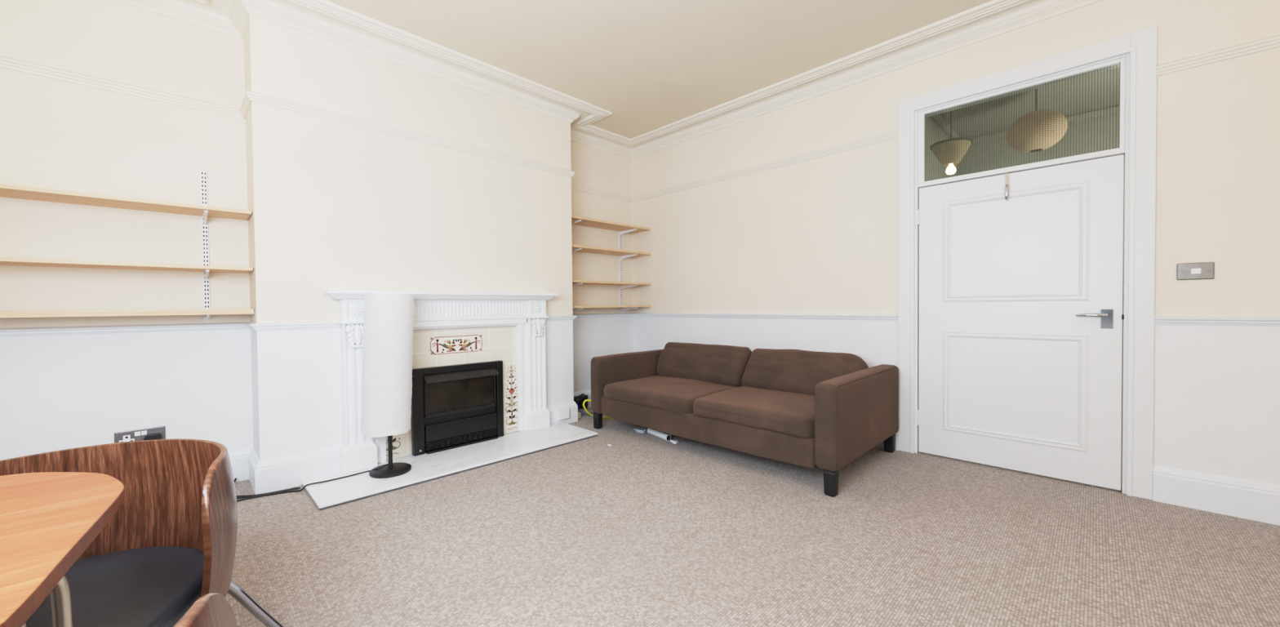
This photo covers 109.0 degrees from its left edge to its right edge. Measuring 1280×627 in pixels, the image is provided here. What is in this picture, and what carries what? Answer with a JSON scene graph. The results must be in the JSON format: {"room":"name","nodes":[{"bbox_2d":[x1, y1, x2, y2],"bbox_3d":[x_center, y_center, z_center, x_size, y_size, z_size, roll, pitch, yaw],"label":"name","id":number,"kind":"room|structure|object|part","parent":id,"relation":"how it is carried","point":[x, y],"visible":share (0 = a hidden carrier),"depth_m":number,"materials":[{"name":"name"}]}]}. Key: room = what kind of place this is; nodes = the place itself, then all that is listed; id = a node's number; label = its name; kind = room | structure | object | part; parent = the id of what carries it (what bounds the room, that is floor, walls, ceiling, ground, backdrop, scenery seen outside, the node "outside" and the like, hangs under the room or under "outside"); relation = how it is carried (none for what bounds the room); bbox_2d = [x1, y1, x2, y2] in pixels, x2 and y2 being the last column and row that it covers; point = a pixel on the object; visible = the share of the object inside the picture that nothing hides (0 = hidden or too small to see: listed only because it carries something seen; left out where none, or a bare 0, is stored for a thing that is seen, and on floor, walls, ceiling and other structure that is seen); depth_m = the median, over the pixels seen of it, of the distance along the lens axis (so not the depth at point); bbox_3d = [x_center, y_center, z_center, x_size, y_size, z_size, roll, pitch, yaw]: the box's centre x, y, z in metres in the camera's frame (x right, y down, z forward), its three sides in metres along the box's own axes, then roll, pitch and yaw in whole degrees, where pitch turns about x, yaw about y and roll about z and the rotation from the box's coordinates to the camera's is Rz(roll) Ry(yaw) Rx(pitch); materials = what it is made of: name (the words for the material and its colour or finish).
{"room":"living room","nodes":[
{"label":"living room","id":0,"kind":"room"},
{"bbox_2d":[0,0,633,460],"bbox_3d":[-1.822,-0.424,3.929,0.150,3.000,5.050,0,1,45],"label":"wall","id":1,"kind":"structure","parent":0,"point":[58,392],"depth_m":2.67,"materials":[{"name":"paint"}]},
{"bbox_2d":[114,426,165,443],"bbox_3d":[-2.949,0.729,2.692,0.014,0.091,0.204,0,1,45],"label":"double socket","id":2,"kind":"object","parent":1,"relation":"attached to","point":[137,434],"visible":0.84,"depth_m":2.68,"materials":[{"name":"metal"}]},
{"bbox_2d":[119,435,134,442],"bbox_3d":[-2.985,0.732,2.652,0.003,0.047,0.060,0,1,45],"label":"outlet","id":3,"kind":"object","parent":2,"relation":"attached to","point":[122,438],"depth_m":2.65,"materials":[{"name":"white plastic"}]},
{"bbox_2d":[134,431,140,435],"bbox_3d":[-2.954,0.707,2.681,0.005,0.025,0.024,0,1,45],"label":"rocker switch","id":4,"kind":"object","parent":2,"relation":"attached to","point":[136,433],"depth_m":2.68,"materials":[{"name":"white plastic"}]},
{"bbox_2d":[141,430,146,435],"bbox_3d":[-2.935,0.707,2.700,0.005,0.025,0.024,0,1,45],"label":"rocker switch","id":5,"kind":"object","parent":2,"relation":"attached to","point":[143,432],"depth_m":2.70,"materials":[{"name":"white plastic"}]},
{"bbox_2d":[143,432,161,439],"bbox_3d":[-2.896,0.738,2.712,0.045,0.047,0.072,0,1,45],"label":"plug","id":6,"kind":"object","parent":2,"relation":"attached to","point":[153,436],"visible":0.74,"depth_m":2.70,"materials":[{"name":"black plastic"}]},
{"bbox_2d":[0,320,340,337],"bbox_3d":[-2.724,0.087,2.631,0.414,0.046,1.620,0,1,45],"label":"trim","id":7,"kind":"structure","parent":1,"relation":"attached to","point":[76,330],"depth_m":2.73,"materials":[{"name":"white paint"}]},
{"bbox_2d":[200,169,210,320],"bbox_3d":[-2.660,-0.427,2.796,0.264,0.946,0.030,0,1,45],"label":"upright","id":8,"kind":"object","parent":1,"relation":"attached to","point":[203,174],"visible":0.88,"depth_m":2.88,"materials":[{"name":"white metal"}]},
{"bbox_2d":[0,183,252,220],"bbox_3d":[-2.912,-0.614,2.508,0.286,0.019,1.168,0,1,45],"label":"wall shelf","id":9,"kind":"object","parent":8,"relation":"on","point":[6,190],"visible":1,"depth_m":2.49,"materials":[{"name":"laminate"}]},
{"bbox_2d":[0,257,253,273],"bbox_3d":[-2.909,-0.266,2.514,0.286,0.019,1.168,0,1,45],"label":"wall shelf","id":10,"kind":"object","parent":8,"relation":"on","point":[3,260],"visible":1,"depth_m":2.48,"materials":[{"name":"laminate"}]},
{"bbox_2d":[0,308,254,317],"bbox_3d":[-2.906,-0.003,2.518,0.287,0.033,1.168,0,1,45],"label":"wall shelf","id":11,"kind":"object","parent":8,"relation":"on","point":[33,313],"visible":1,"depth_m":2.44,"materials":[{"name":"laminate"}]},
{"bbox_2d":[0,55,898,202],"bbox_3d":[-0.741,-1.328,2.825,2.930,0.059,4.750,0,1,45],"label":"trim","id":12,"kind":"structure","parent":1,"relation":"attached to","point":[8,63],"depth_m":3.13,"materials":[{"name":"beige paint"}]},
{"bbox_2d":[571,219,582,311],"bbox_3d":[-0.696,-0.483,4.747,0.284,0.950,0.030,0,1,45],"label":"upright","id":13,"kind":"object","parent":1,"relation":"attached to","point":[579,220],"visible":0.19,"depth_m":4.70,"materials":[{"name":"white metal"}]},
{"bbox_2d":[618,228,638,311],"bbox_3d":[-0.135,-0.498,5.309,0.284,0.950,0.030,0,1,45],"label":"upright","id":14,"kind":"object","parent":1,"relation":"attached to","point":[620,233],"visible":0.87,"depth_m":5.39,"materials":[{"name":"white metal"}]},
{"bbox_2d":[571,215,650,233],"bbox_3d":[-0.400,-0.972,5.008,0.302,0.022,1.180,0,1,45],"label":"shelf","id":15,"kind":"object","parent":14,"relation":"on","point":[588,222],"visible":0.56,"depth_m":4.99,"materials":[{"name":"laminate"}]},
{"bbox_2d":[572,244,650,257],"bbox_3d":[-0.397,-0.684,5.013,0.302,0.022,1.180,0,1,45],"label":"shelf","id":16,"kind":"object","parent":14,"relation":"on","point":[584,248],"visible":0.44,"depth_m":4.98,"materials":[{"name":"laminate"}]},
{"bbox_2d":[572,280,651,285],"bbox_3d":[-0.394,-0.334,5.019,0.302,0.022,1.180,0,1,45],"label":"shelf","id":17,"kind":"object","parent":14,"relation":"on","point":[590,282],"visible":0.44,"depth_m":4.93,"materials":[{"name":"laminate"}]},
{"bbox_2d":[572,305,651,307],"bbox_3d":[-0.391,-0.075,5.024,0.302,0.022,1.180,0,1,45],"label":"shelf","id":18,"kind":"object","parent":14,"relation":"on","point":[590,306],"visible":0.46,"depth_m":4.89,"materials":[{"name":"laminate"}]},
{"bbox_3d":[-0.231,-0.498,5.405,0.012,0.950,0.030,0,1,45],"label":"slotted rail","id":19,"kind":"part","parent":14,"relation":"part of","materials":[{"name":"white metal"}]},
{"bbox_2d":[243,13,573,463],"bbox_3d":[-1.637,-0.422,3.744,0.392,3.000,2.370,0,1,45],"label":"wall","id":20,"kind":"structure","parent":0,"point":[334,205],"depth_m":3.19,"materials":[{"name":"paint"}]},
{"bbox_2d":[228,445,340,494],"bbox_3d":[-2.724,1.007,2.641,0.410,0.198,1.600,0,1,45],"label":"baseboard","id":21,"kind":"structure","parent":20,"relation":"attached to","point":[274,474],"depth_m":2.92,"materials":[{"name":"white paint"}]},
{"bbox_2d":[322,289,558,474],"bbox_3d":[-1.413,0.440,3.578,0.170,1.216,1.750,0,1,45],"label":"fireplace surround","id":22,"kind":"object","parent":20,"relation":"attached to","point":[450,327],"visible":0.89,"depth_m":3.63,"materials":[{"name":"white paint"}]},
{"bbox_3d":[-1.857,0.581,3.218,0.052,0.955,0.095,0,1,45],"label":"leg","id":23,"kind":"part","parent":22,"relation":"part of","materials":[{"name":"white paint"}]},
{"bbox_2d":[322,289,558,299],"bbox_3d":[-1.418,-0.139,3.568,0.170,0.058,1.750,0,1,45],"label":"mantel shelf","id":24,"kind":"object","parent":22,"relation":"attached to","point":[332,294],"depth_m":3.44,"materials":[{"name":"white paint"}]},
{"bbox_3d":[-1.463,0.568,3.643,0.008,0.960,1.077,0,1,45],"label":"tile panel","id":25,"kind":"part","parent":22,"relation":"part of","materials":[{"name":"beige tile"}]},
{"bbox_3d":[-1.038,0.560,4.037,0.052,0.955,0.095,0,1,45],"label":"leg","id":26,"kind":"part","parent":22,"relation":"part of","materials":[{"name":"white paint"}]},
{"bbox_2d":[556,407,569,420],"bbox_3d":[-0.728,0.952,4.326,0.030,0.100,0.135,0,1,45],"label":"blank plate","id":27,"kind":"object","parent":20,"relation":"attached to","point":[563,413],"visible":1,"depth_m":4.31,"materials":[{"name":"white plastic"}]},
{"bbox_2d":[326,0,1119,138],"bbox_3d":[1.205,-1.977,2.595,6.300,0.105,7.500,0,1,45],"label":"ceiling","id":28,"kind":"structure","parent":0,"point":[653,64],"depth_m":3.26,"materials":[{"name":"paint"}]},
{"bbox_2d":[930,111,972,174],"bbox_3d":[2.732,-1.592,4.006,0.308,0.740,0.308,0,1,45],"label":"pendant lamp","id":29,"kind":"object","parent":28,"relation":"hanging from","point":[961,139],"visible":0.77,"depth_m":3.94,"materials":[{"name":"beige fabric"}]},
{"bbox_3d":[2.731,-1.640,4.005,0.009,0.645,0.009,0,1,22],"label":"cord","id":30,"kind":"part","parent":29,"relation":"part of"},
{"bbox_3d":[2.735,-1.270,4.011,0.080,0.095,0.080,0,1,45],"label":"bulb","id":31,"kind":"part","parent":29,"relation":"part of","materials":[{"name":"white glass"}]},
{"bbox_3d":[2.734,-1.390,4.009,0.292,0.165,0.292,0,1,45],"label":"lamp shade","id":32,"kind":"part","parent":29,"relation":"part of","materials":[{"name":"beige fabric"}]},
{"bbox_2d":[1006,87,1067,152],"bbox_3d":[3.422,-1.688,3.940,0.399,0.559,0.399,0,1,45],"label":"paper lantern","id":33,"kind":"object","parent":28,"relation":"hanging from","point":[1011,131],"visible":0.8,"depth_m":3.83,"materials":[{"name":"paper"}]},
{"bbox_3d":[3.424,-1.573,3.942,0.399,0.328,0.399,0,1,45],"label":"lamp shade","id":34,"kind":"part","parent":33,"relation":"part of","materials":[{"name":"beige paper"}]},
{"bbox_2d":[173,407,1279,626],"bbox_3d":[0.367,1.143,1.781,6.300,0.100,5.050,0,1,45],"label":"floor","id":35,"kind":"structure","parent":0,"point":[645,529],"depth_m":2.10,"materials":[{"name":"carpet"}]},
{"bbox_2d":[0,471,124,626],"bbox_3d":[-1.254,0.753,0.648,1.095,0.747,0.690,0,1,45],"label":"dining table","id":36,"kind":"object","parent":35,"relation":"on","point":[48,520],"visible":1,"depth_m":0.82,"materials":[{"name":"orange wood"}]},
{"bbox_3d":[-1.219,0.759,0.875,0.179,0.726,0.026,-1,1,-38],"label":"leg","id":37,"kind":"part","parent":36,"relation":"part of","materials":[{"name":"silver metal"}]},
{"bbox_2d":[0,439,284,626],"bbox_3d":[-1.512,0.771,1.175,0.930,0.712,0.698,-1,1,-23],"label":"dining chair","id":38,"kind":"object","parent":35,"relation":"on","point":[171,544],"visible":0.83,"depth_m":1.37,"materials":[{"name":"brown wood"}]},
{"bbox_3d":[-1.500,0.771,1.148,0.608,0.062,0.639,-1,1,-23],"label":"seat","id":39,"kind":"part","parent":38,"relation":"part of","materials":[{"name":"black leather"}]},
{"bbox_3d":[-1.268,0.954,1.429,0.027,0.332,0.314,0,1,42],"label":"leg","id":40,"kind":"part","parent":38,"relation":"part of","materials":[{"name":"silver metal"}]},
{"bbox_2d":[174,592,236,626],"bbox_3d":[-0.924,0.777,0.492,0.930,0.712,0.698,-1,1,-34],"label":"dining chair","id":41,"kind":"object","parent":35,"relation":"on","point":[210,610],"visible":1,"depth_m":0.68,"materials":[{"name":"brown wood"}]},
{"bbox_2d":[301,422,597,510],"bbox_3d":[-1.262,1.065,3.434,0.532,0.029,2.010,0,1,45],"label":"hearth slab","id":42,"kind":"object","parent":35,"relation":"on","point":[425,467],"visible":0.98,"depth_m":3.22,"materials":[{"name":"white stone"}]},
{"bbox_2d":[234,292,414,501],"bbox_3d":[-2.207,0.484,2.869,1.445,1.233,0.380,-1,1,-14],"label":"floor lamp","id":43,"kind":"object","parent":42,"relation":"on","point":[388,317],"visible":0.98,"depth_m":2.92,"materials":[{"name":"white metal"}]},
{"bbox_3d":[-2.285,0.925,2.803,1.252,0.357,0.369,-1,1,-6],"label":"power cord","id":44,"kind":"part","parent":43,"relation":"part of","materials":[{"name":"black plastic"}]},
{"bbox_3d":[-1.679,0.327,3.041,0.324,0.933,0.321,0,1,45],"label":"lamp shade","id":45,"kind":"part","parent":43,"relation":"part of","materials":[{"name":"white paper"}]},
{"bbox_2d":[411,360,503,456],"bbox_3d":[-1.418,0.727,3.618,0.088,0.642,0.724,0,1,45],"label":"fireplace insert","id":46,"kind":"object","parent":42,"relation":"on","point":[458,405],"visible":1,"depth_m":3.59,"materials":[{"name":"black metal"}]},
{"bbox_3d":[-1.427,0.640,3.641,0.018,0.245,0.558,0,1,45],"label":"glass","id":47,"kind":"part","parent":46,"relation":"part of","materials":[{"name":"black glass"}]},
{"bbox_3d":[-1.415,0.902,3.635,0.046,0.128,0.574,0,1,45],"label":"door","id":48,"kind":"part","parent":46,"relation":"part of","materials":[{"name":"black metal"}]},
{"bbox_2d":[424,428,497,450],"bbox_3d":[-1.415,0.999,3.639,0.042,0.054,0.574,0,1,45],"label":"grille","id":49,"kind":"object","parent":46,"relation":"attached to","point":[455,441],"depth_m":3.61,"materials":[{"name":"metal"}]},
{"bbox_2d":[423,367,498,383],"bbox_3d":[-1.405,0.488,3.615,0.068,0.055,0.582,0,1,45],"label":"hood","id":50,"kind":"object","parent":46,"relation":"attached to","point":[472,373],"depth_m":3.60,"materials":[{"name":"grey metal"}]},
{"bbox_2d":[424,435,497,453],"bbox_3d":[-1.408,1.040,3.632,0.063,0.016,0.570,0,1,45],"label":"tray","id":51,"kind":"object","parent":46,"relation":"on","point":[482,438],"depth_m":3.60,"materials":[{"name":"black metal"}]},
{"bbox_2d":[573,393,587,409],"bbox_3d":[-0.646,0.957,4.869,0.143,0.185,0.171,0,1,45],"label":"bag","id":52,"kind":"object","parent":35,"relation":"on","point":[580,399],"visible":0.57,"depth_m":4.82,"materials":[{"name":"black plastic"}]},
{"bbox_2d":[577,408,592,414],"bbox_3d":[-0.564,1.018,4.717,0.150,0.055,0.063,0,1,18],"label":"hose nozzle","id":53,"kind":"object","parent":35,"relation":"on","point":[581,411],"visible":0.81,"depth_m":4.70,"materials":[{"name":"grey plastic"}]},
{"bbox_2d":[582,399,613,419],"bbox_3d":[-0.373,0.938,4.469,0.395,0.230,0.116,-1,1,-40],"label":"hose","id":54,"kind":"object","parent":35,"relation":"on","point":[585,400],"visible":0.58,"depth_m":4.40,"materials":[{"name":"plastic"}]},
{"bbox_2d":[633,427,646,433],"bbox_3d":[0.004,1.041,4.057,0.093,0.031,0.081,0,1,45],"label":"plastic wrapper","id":55,"kind":"object","parent":35,"relation":"on","point":[639,430],"visible":1,"depth_m":4.04,"materials":[{"name":"white plastic"}]},
{"bbox_2d":[647,428,671,440],"bbox_3d":[0.161,1.032,3.905,0.052,0.052,0.280,-1,1,-34],"label":"paper roll","id":56,"kind":"object","parent":35,"relation":"on","point":[664,436],"visible":0.87,"depth_m":3.86,"materials":[{"name":"paper"}]},
{"bbox_2d":[670,440,678,444],"bbox_3d":[0.283,1.049,3.732,0.071,0.021,0.048,0,1,45],"label":"flake","id":57,"kind":"object","parent":35,"relation":"on","point":[675,442],"visible":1,"depth_m":3.72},
{"bbox_2d":[591,342,898,497],"bbox_3d":[0.748,0.676,3.830,2.265,0.757,1.216,0,1,45],"label":"sofa","id":58,"kind":"object","parent":35,"relation":"on","point":[825,411],"visible":1,"depth_m":3.39,"materials":[{"name":"brown fabric"}]},
{"bbox_3d":[-0.388,0.984,4.208,0.071,0.150,0.071,0,1,45],"label":"leg","id":59,"kind":"part","parent":58,"relation":"part of","materials":[{"name":"black paint"}]},
{"bbox_3d":[0.006,0.649,4.583,0.151,0.530,1.200,0,1,45],"label":"arm","id":60,"kind":"part","parent":58,"relation":"part of","materials":[{"name":"brown fabric"}]},
{"bbox_2d":[603,374,737,413],"bbox_3d":[0.305,0.690,4.065,1.024,0.167,0.914,0,1,45],"label":"seat cushion","id":61,"kind":"object","parent":58,"relation":"on","point":[648,393],"depth_m":3.86,"materials":[{"name":"brown fabric"}]},
{"bbox_2d":[656,342,751,386],"bbox_3d":[0.575,0.483,4.330,1.007,0.379,0.311,0,1,45],"label":"cushion","id":62,"kind":"object","parent":58,"relation":"on","point":[713,364],"depth_m":4.19,"materials":[{"name":"brown fabric"}]},
{"bbox_3d":[0.739,0.838,3.824,1.975,0.190,1.135,0,1,45],"label":"frame","id":63,"kind":"part","parent":58,"relation":"part of","materials":[{"name":"brown fabric"}]},
{"bbox_2d":[693,386,814,438],"bbox_3d":[1.004,0.687,3.367,0.960,0.162,0.912,0,1,45],"label":"seat cushion","id":64,"kind":"object","parent":58,"relation":"on","point":[769,411],"depth_m":3.12,"materials":[{"name":"brown fabric"}]},
{"bbox_2d":[741,348,868,395],"bbox_3d":[1.279,0.486,3.625,0.962,0.379,0.314,0,1,45],"label":"cushion","id":65,"kind":"object","parent":58,"relation":"on","point":[795,371],"depth_m":3.58,"materials":[{"name":"brown fabric"}]},
{"bbox_3d":[1.126,0.995,2.688,0.071,0.150,0.071,0,1,45],"label":"leg","id":66,"kind":"part","parent":58,"relation":"part of","materials":[{"name":"black paint"}]},
{"bbox_3d":[1.501,0.660,3.088,0.150,0.529,1.198,0,1,45],"label":"arm","id":67,"kind":"part","parent":58,"relation":"part of","materials":[{"name":"brown fabric"}]},
{"bbox_3d":[1.896,0.975,3.466,0.071,0.150,0.071,0,1,45],"label":"leg","id":68,"kind":"part","parent":58,"relation":"part of","materials":[{"name":"black paint"}]},
{"bbox_2d":[631,0,1279,484],"bbox_3d":[2.085,-0.452,3.488,6.000,3.000,0.150,0,1,45],"label":"wall","id":69,"kind":"structure","parent":0,"point":[818,235],"depth_m":3.02,"materials":[{"name":"paint"}]},
{"bbox_2d":[114,0,1102,159],"bbox_3d":[0.340,-1.860,1.730,6.000,0.097,4.750,0,1,45],"label":"trim","id":70,"kind":"structure","parent":69,"relation":"attached to","point":[326,20],"depth_m":3.32,"materials":[{"name":"paint"}]},
{"bbox_2d":[545,312,898,320],"bbox_3d":[0.399,0.036,3.976,2.930,0.046,1.560,0,1,45],"label":"trim","id":71,"kind":"structure","parent":69,"relation":"attached to","point":[793,316],"depth_m":4.34,"materials":[{"name":"white paint"}]},
{"bbox_2d":[546,389,898,450],"bbox_3d":[0.413,0.956,3.997,2.930,0.198,1.545,0,1,45],"label":"baseboard","id":72,"kind":"structure","parent":69,"relation":"attached to","point":[573,406],"depth_m":4.38,"materials":[{"name":"white paint"}]},
{"bbox_2d":[916,154,1124,490],"bbox_3d":[2.441,0.056,3.030,1.063,1.968,0.105,0,1,45],"label":"door","id":73,"kind":"structure","parent":69,"relation":"in","point":[1021,316],"depth_m":2.97,"materials":[{"name":"paint"}]},
{"bbox_2d":[1004,172,1009,199],"bbox_3d":[2.432,-0.839,3.022,0.026,0.186,0.091,0,1,45],"label":"hook","id":74,"kind":"object","parent":73,"relation":"hanging from","point":[1006,190],"visible":1,"depth_m":3.02,"materials":[{"name":"silver metal"}]},
{"bbox_3d":[2.419,-0.801,3.009,0.026,0.110,0.052,0,1,45],"label":"hook arm","id":75,"kind":"part","parent":74,"relation":"part of","materials":[{"name":"silver metal"}]},
{"bbox_3d":[2.457,0.485,3.034,0.752,0.722,0.011,0,1,45],"label":"panel moulding","id":76,"kind":"part","parent":73,"relation":"part of","materials":[{"name":"paint"}]},
{"bbox_3d":[2.448,-0.444,3.019,0.752,0.728,0.011,0,1,45],"label":"panel moulding","id":77,"kind":"part","parent":73,"relation":"part of","materials":[{"name":"paint"}]},
{"bbox_3d":[2.705,0.011,2.730,0.139,0.024,0.056,0,1,45],"label":"handle","id":78,"kind":"part","parent":73,"relation":"part of","materials":[{"name":"silver metal"}]},
{"bbox_3d":[2.773,0.031,2.708,0.054,0.116,0.009,0,1,45],"label":"handle plate","id":79,"kind":"part","parent":73,"relation":"part of","materials":[{"name":"silver metal"}]},
{"bbox_2d":[918,57,1125,184],"bbox_3d":[2.452,-1.221,3.029,1.056,0.534,0.041,0,1,45],"label":"window","id":80,"kind":"structure","parent":69,"relation":"in","point":[922,115],"depth_m":2.96,"materials":[{"name":"glass"}]},
{"bbox_2d":[898,26,1157,499],"bbox_3d":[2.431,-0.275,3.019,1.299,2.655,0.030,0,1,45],"label":"trim","id":81,"kind":"structure","parent":69,"relation":"attached to","point":[1142,46],"depth_m":2.62,"materials":[{"name":"paint"}]},
{"bbox_2d":[1176,262,1214,279],"bbox_3d":[2.998,-0.229,2.463,0.130,0.091,0.014,0,1,45],"label":"light switch","id":82,"kind":"object","parent":69,"relation":"attached to","point":[1202,270],"visible":1,"depth_m":2.46,"materials":[{"name":"metal"}]},
{"bbox_2d":[1152,464,1279,525],"bbox_3d":[3.530,0.962,1.954,1.773,0.198,0.028,0,1,45],"label":"baseboard","id":83,"kind":"structure","parent":69,"relation":"attached to","point":[1255,500],"depth_m":2.41,"materials":[{"name":"white paint"}]},
{"bbox_2d":[1154,315,1279,325],"bbox_3d":[3.520,0.042,1.937,1.773,0.046,0.032,0,1,45],"label":"trim","id":84,"kind":"structure","parent":69,"relation":"attached to","point":[1188,320],"depth_m":2.40,"materials":[{"name":"white paint"}]},
{"bbox_2d":[1156,35,1279,75],"bbox_3d":[3.508,-1.351,1.915,1.773,0.059,0.028,0,1,45],"label":"trim","id":85,"kind":"structure","parent":69,"relation":"attached to","point":[1271,42],"depth_m":2.38,"materials":[{"name":"beige paint"}]},
{"bbox_2d":[925,112,1124,372],"bbox_3d":[3.799,-0.470,3.612,2.750,3.000,2.450,0,1,45],"label":"wall","id":86,"kind":"structure","parent":0,"point":[1014,152],"depth_m":4.63,"materials":[{"name":"paint"}]},
{"bbox_2d":[932,105,1119,143],"bbox_3d":[3.751,-1.931,3.552,2.550,0.065,2.350,0,1,45],"label":"trim","id":87,"kind":"structure","parent":86,"relation":"attached to","point":[944,123],"depth_m":4.56,"materials":[{"name":"paint"}]}
]}

